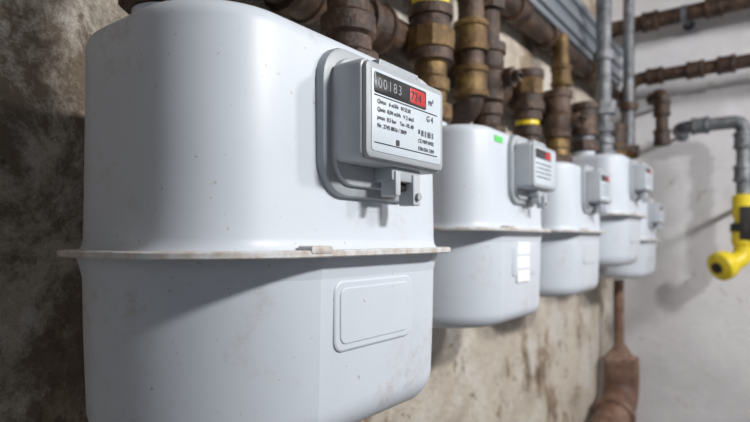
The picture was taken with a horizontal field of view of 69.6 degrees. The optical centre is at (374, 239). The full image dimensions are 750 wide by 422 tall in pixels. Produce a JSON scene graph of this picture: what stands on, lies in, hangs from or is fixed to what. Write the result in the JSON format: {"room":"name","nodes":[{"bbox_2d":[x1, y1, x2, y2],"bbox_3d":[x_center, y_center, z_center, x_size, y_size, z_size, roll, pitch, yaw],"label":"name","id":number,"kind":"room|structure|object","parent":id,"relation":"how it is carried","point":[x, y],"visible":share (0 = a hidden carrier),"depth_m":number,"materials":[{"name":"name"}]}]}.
{"room":"gas meter room","nodes":[
{"label":"gas meter room","id":0,"kind":"room"},
{"bbox_2d":[0,0,611,421],"bbox_3d":[-0.180,0.125,0.860,0.120,2.750,4.160,0,0,37],"label":"wall","id":1,"kind":"structure","parent":0,"point":[546,364],"depth_m":0.57,"materials":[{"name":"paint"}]},
{"bbox_2d":[57,0,450,421],"bbox_3d":[-0.112,-0.006,0.565,0.344,0.370,0.388,0,0,37],"label":"gas meter","id":2,"kind":"object","parent":1,"relation":"attached to","point":[258,245],"visible":1,"depth_m":0.42,"materials":[{"name":"white paint"}]},
{"bbox_2d":[118,0,167,14],"bbox_3d":[-0.177,-0.706,0.464,0.082,1.028,0.086,0,0,37],"label":"riser pipe","id":3,"kind":"object","parent":2,"relation":"attached to","point":[126,5],"visible":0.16,"depth_m":0.44,"materials":[{"name":"metal"}]},
{"bbox_2d":[320,0,378,58],"bbox_3d":[-0.033,-0.706,0.656,0.082,1.028,0.086,0,0,37],"label":"riser pipe","id":4,"kind":"object","parent":2,"relation":"attached to","point":[350,23],"visible":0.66,"depth_m":0.63,"materials":[{"name":"metal"}]},
{"bbox_2d":[264,0,573,142],"bbox_3d":[0.338,-0.360,1.371,0.088,0.088,2.000,0,0,37],"label":"pipe","id":5,"kind":"object","parent":1,"relation":"attached to","point":[391,39],"visible":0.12,"depth_m":0.89,"materials":[{"name":"metal"}]},
{"bbox_2d":[449,0,488,124],"bbox_3d":[0.089,-0.385,0.971,0.114,0.302,0.420,0,0,37],"label":"pipe","id":6,"kind":"object","parent":5,"relation":"attached to","point":[471,27],"visible":0.95,"depth_m":1.05,"materials":[{"name":"metal"}]},
{"bbox_2d":[550,33,572,88],"bbox_3d":[0.538,-0.475,1.597,0.089,0.249,0.064,0,0,37],"label":"pipe","id":7,"kind":"object","parent":5,"relation":"attached to","point":[561,69],"visible":0.65,"depth_m":1.57,"materials":[{"name":"gold metal"}]},
{"bbox_2d":[432,121,555,327],"bbox_3d":[0.185,-0.028,1.032,0.270,0.355,0.373,0,0,37],"label":"gas meter","id":8,"kind":"object","parent":1,"relation":"attached to","point":[490,188],"visible":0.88,"depth_m":0.90,"materials":[{"name":"white paint"}]},
{"bbox_2d":[407,0,454,124],"bbox_3d":[0.098,-0.713,0.955,0.082,1.013,0.086,0,0,37],"label":"riser pipe","id":9,"kind":"object","parent":8,"relation":"attached to","point":[433,71],"visible":0.49,"depth_m":0.93,"materials":[{"name":"gold metal"}]},
{"bbox_2d":[408,0,452,68],"bbox_3d":[0.091,-0.362,0.960,0.098,0.104,0.080,0,0,37],"label":"pipe fitting","id":10,"kind":"object","parent":9,"relation":"attached to","point":[424,11],"visible":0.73,"depth_m":0.92,"materials":[{"name":"paint"}]},
{"bbox_2d":[473,0,522,133],"bbox_3d":[0.246,-0.713,1.130,0.120,1.013,0.092,0,0,37],"label":"riser pipe","id":11,"kind":"object","parent":8,"relation":"attached to","point":[491,112],"visible":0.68,"depth_m":1.11,"materials":[{"name":"metal"}]},
{"bbox_2d":[484,39,505,89],"bbox_3d":[0.228,-0.362,1.143,0.098,0.104,0.080,0,0,37],"label":"pipe fitting","id":12,"kind":"object","parent":11,"relation":"attached to","point":[496,47],"visible":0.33,"depth_m":1.10,"materials":[{"name":"paint"}]},
{"bbox_2d":[500,0,620,107],"bbox_3d":[0.398,-0.600,1.451,0.076,0.076,2.200,0,0,37],"label":"pipe","id":13,"kind":"object","parent":1,"relation":"attached to","point":[520,14],"visible":0.83,"depth_m":1.54,"materials":[{"name":"rusted iron"}]},
{"bbox_2d":[621,53,749,159],"bbox_3d":[1.710,-0.295,1.718,1.726,0.791,0.072,0,0,37],"label":"pipe","id":14,"kind":"object","parent":13,"relation":"attached to","point":[700,68],"visible":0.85,"depth_m":2.06,"materials":[{"name":"galvanised steel"},{"name":"rusty iron"}]},
{"bbox_2d":[539,162,611,296],"bbox_3d":[0.455,-0.031,1.390,0.261,0.332,0.360,0,0,37],"label":"gas meter","id":15,"kind":"object","parent":1,"relation":"attached to","point":[569,254],"visible":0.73,"depth_m":1.26,"materials":[{"name":"white paint"}]},
{"bbox_2d":[512,75,542,141],"bbox_3d":[0.371,-0.304,1.315,0.078,0.212,0.078,0,0,37],"label":"riser pipe","id":16,"kind":"object","parent":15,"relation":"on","point":[527,121],"visible":0.63,"depth_m":1.29,"materials":[{"name":"rusted iron"},{"name":"brass"},{"name":"yellow paint"}]},
{"bbox_2d":[510,67,544,113],"bbox_3d":[0.363,-0.362,1.321,0.100,0.104,0.080,0,0,37],"label":"pipe fitting","id":17,"kind":"object","parent":16,"relation":"attached to","point":[522,101],"visible":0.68,"depth_m":1.28,"materials":[{"name":"rusted iron"}]},
{"bbox_2d":[540,104,585,163],"bbox_3d":[0.515,-0.304,1.483,0.120,0.212,0.092,0,0,37],"label":"riser pipe","id":18,"kind":"object","parent":15,"relation":"on","point":[557,124],"visible":0.85,"depth_m":1.46,"materials":[{"name":"rusted iron"},{"name":"brass"},{"name":"dark iron"}]},
{"bbox_2d":[542,88,572,113],"bbox_3d":[0.495,-0.362,1.498,0.100,0.104,0.080,0,0,37],"label":"pipe fitting","id":19,"kind":"object","parent":18,"relation":"attached to","point":[557,95],"visible":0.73,"depth_m":1.46,"materials":[{"name":"paint"}]},
{"bbox_2d":[529,0,622,86],"bbox_3d":[0.475,-0.745,1.581,0.062,0.170,1.900,0,0,37],"label":"cable trunking","id":20,"kind":"object","parent":1,"relation":"attached to","point":[573,18],"visible":0.63,"depth_m":1.82,"materials":[{"name":"metal"}]},
{"bbox_2d":[572,151,652,266],"bbox_3d":[0.709,-0.093,1.706,0.287,0.344,0.367,0,0,37],"label":"gas meter","id":21,"kind":"object","parent":1,"relation":"attached to","point":[632,180],"visible":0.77,"depth_m":1.57,"materials":[{"name":"white paint"}]},
{"bbox_2d":[570,135,598,152],"bbox_3d":[0.630,-0.338,1.625,0.074,0.144,0.074,0,0,-42],"label":"riser pipe","id":22,"kind":"object","parent":21,"relation":"attached to","point":[584,142],"visible":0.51,"depth_m":1.60,"materials":[{"name":"metal"}]},
{"bbox_2d":[571,101,598,137],"bbox_3d":[0.614,-0.362,1.638,0.121,0.104,0.080,0,0,37],"label":"branch","id":23,"kind":"object","parent":22,"relation":"attached to","point":[589,108],"visible":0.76,"depth_m":1.59,"materials":[{"name":"paint"}]},
{"bbox_2d":[593,0,616,153],"bbox_3d":[0.764,-0.743,1.804,0.078,0.954,0.078,0,0,37],"label":"riser pipe","id":24,"kind":"object","parent":21,"relation":"attached to","point":[604,55],"visible":0.78,"depth_m":1.78,"materials":[{"name":"silver metal"}]},
{"bbox_2d":[598,198,663,278],"bbox_3d":[0.921,-0.016,2.009,0.264,0.305,0.335,0,0,37],"label":"gas meter","id":25,"kind":"object","parent":1,"relation":"attached to","point":[644,266],"visible":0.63,"depth_m":1.90,"materials":[{"name":"white paint"}]},
{"bbox_2d":[613,143,638,158],"bbox_3d":[0.867,-0.290,1.916,0.120,0.240,0.092,0,0,37],"label":"riser pipe","id":26,"kind":"object","parent":25,"relation":"on","point":[630,154],"visible":0.25,"depth_m":1.88,"materials":[{"name":"gold metal"}]},
{"bbox_2d":[612,123,626,149],"bbox_3d":[0.839,-0.362,1.937,0.122,0.104,0.080,0,0,37],"label":"branch","id":27,"kind":"object","parent":26,"relation":"attached to","point":[620,128],"visible":0.38,"depth_m":1.89,"materials":[{"name":"paint"}]},
{"bbox_2d":[619,0,639,155],"bbox_3d":[0.984,-0.695,2.095,0.078,1.050,0.078,0,0,37],"label":"riser pipe","id":28,"kind":"object","parent":25,"relation":"attached to","point":[629,106],"visible":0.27,"depth_m":2.08,"materials":[{"name":"galvanised steel"},{"name":"rusted iron"}]},
{"bbox_2d":[612,0,749,421],"bbox_3d":[2.212,0.125,1.616,2.800,2.750,0.120,0,0,37],"label":"wall","id":29,"kind":"structure","parent":0,"point":[688,328],"depth_m":2.23,"materials":[{"name":"grey paint"}]},
{"bbox_2d":[646,89,670,146],"bbox_3d":[1.131,-0.472,2.169,0.083,0.225,0.301,0,0,24],"label":"pipe","id":30,"kind":"object","parent":29,"relation":"attached to","point":[658,98],"visible":1,"depth_m":2.04,"materials":[{"name":"metal"}]},
{"bbox_2d":[612,0,749,37],"bbox_3d":[1.721,-0.885,1.795,1.800,0.084,0.182,0,0,37],"label":"pipe","id":31,"kind":"object","parent":29,"relation":"attached to","point":[686,15],"visible":0.98,"depth_m":2.10,"materials":[{"name":"rusty iron"},{"name":"galvanised steel"}]},
{"bbox_2d":[672,116,749,193],"bbox_3d":[1.300,-0.312,2.079,0.272,0.304,0.234,0,0,37],"label":"pipe","id":32,"kind":"object","parent":29,"relation":"attached to","point":[706,124],"visible":1,"depth_m":1.95,"materials":[{"name":"grey metal"}]},
{"bbox_2d":[707,194,749,280],"bbox_3d":[1.335,-0.010,2.012,0.152,0.313,0.300,0,0,37],"label":"gas valve","id":33,"kind":"object","parent":29,"relation":"attached to","point":[723,265],"visible":1,"depth_m":1.92,"materials":[{"name":"paint"}]},
{"bbox_3d":[0.946,1.550,0.028,2.920,0.100,4.180,0,0,37],"label":"floor","id":34,"kind":"structure","parent":0,"visible":0},
{"bbox_2d":[589,279,639,421],"bbox_3d":[0.782,0.830,1.884,0.157,1.340,0.844,0,0,37],"label":"pipe","id":35,"kind":"object","parent":34,"relation":"on","point":[618,402],"visible":1,"depth_m":2.11,"materials":[{"name":"brown metal"}]}
]}

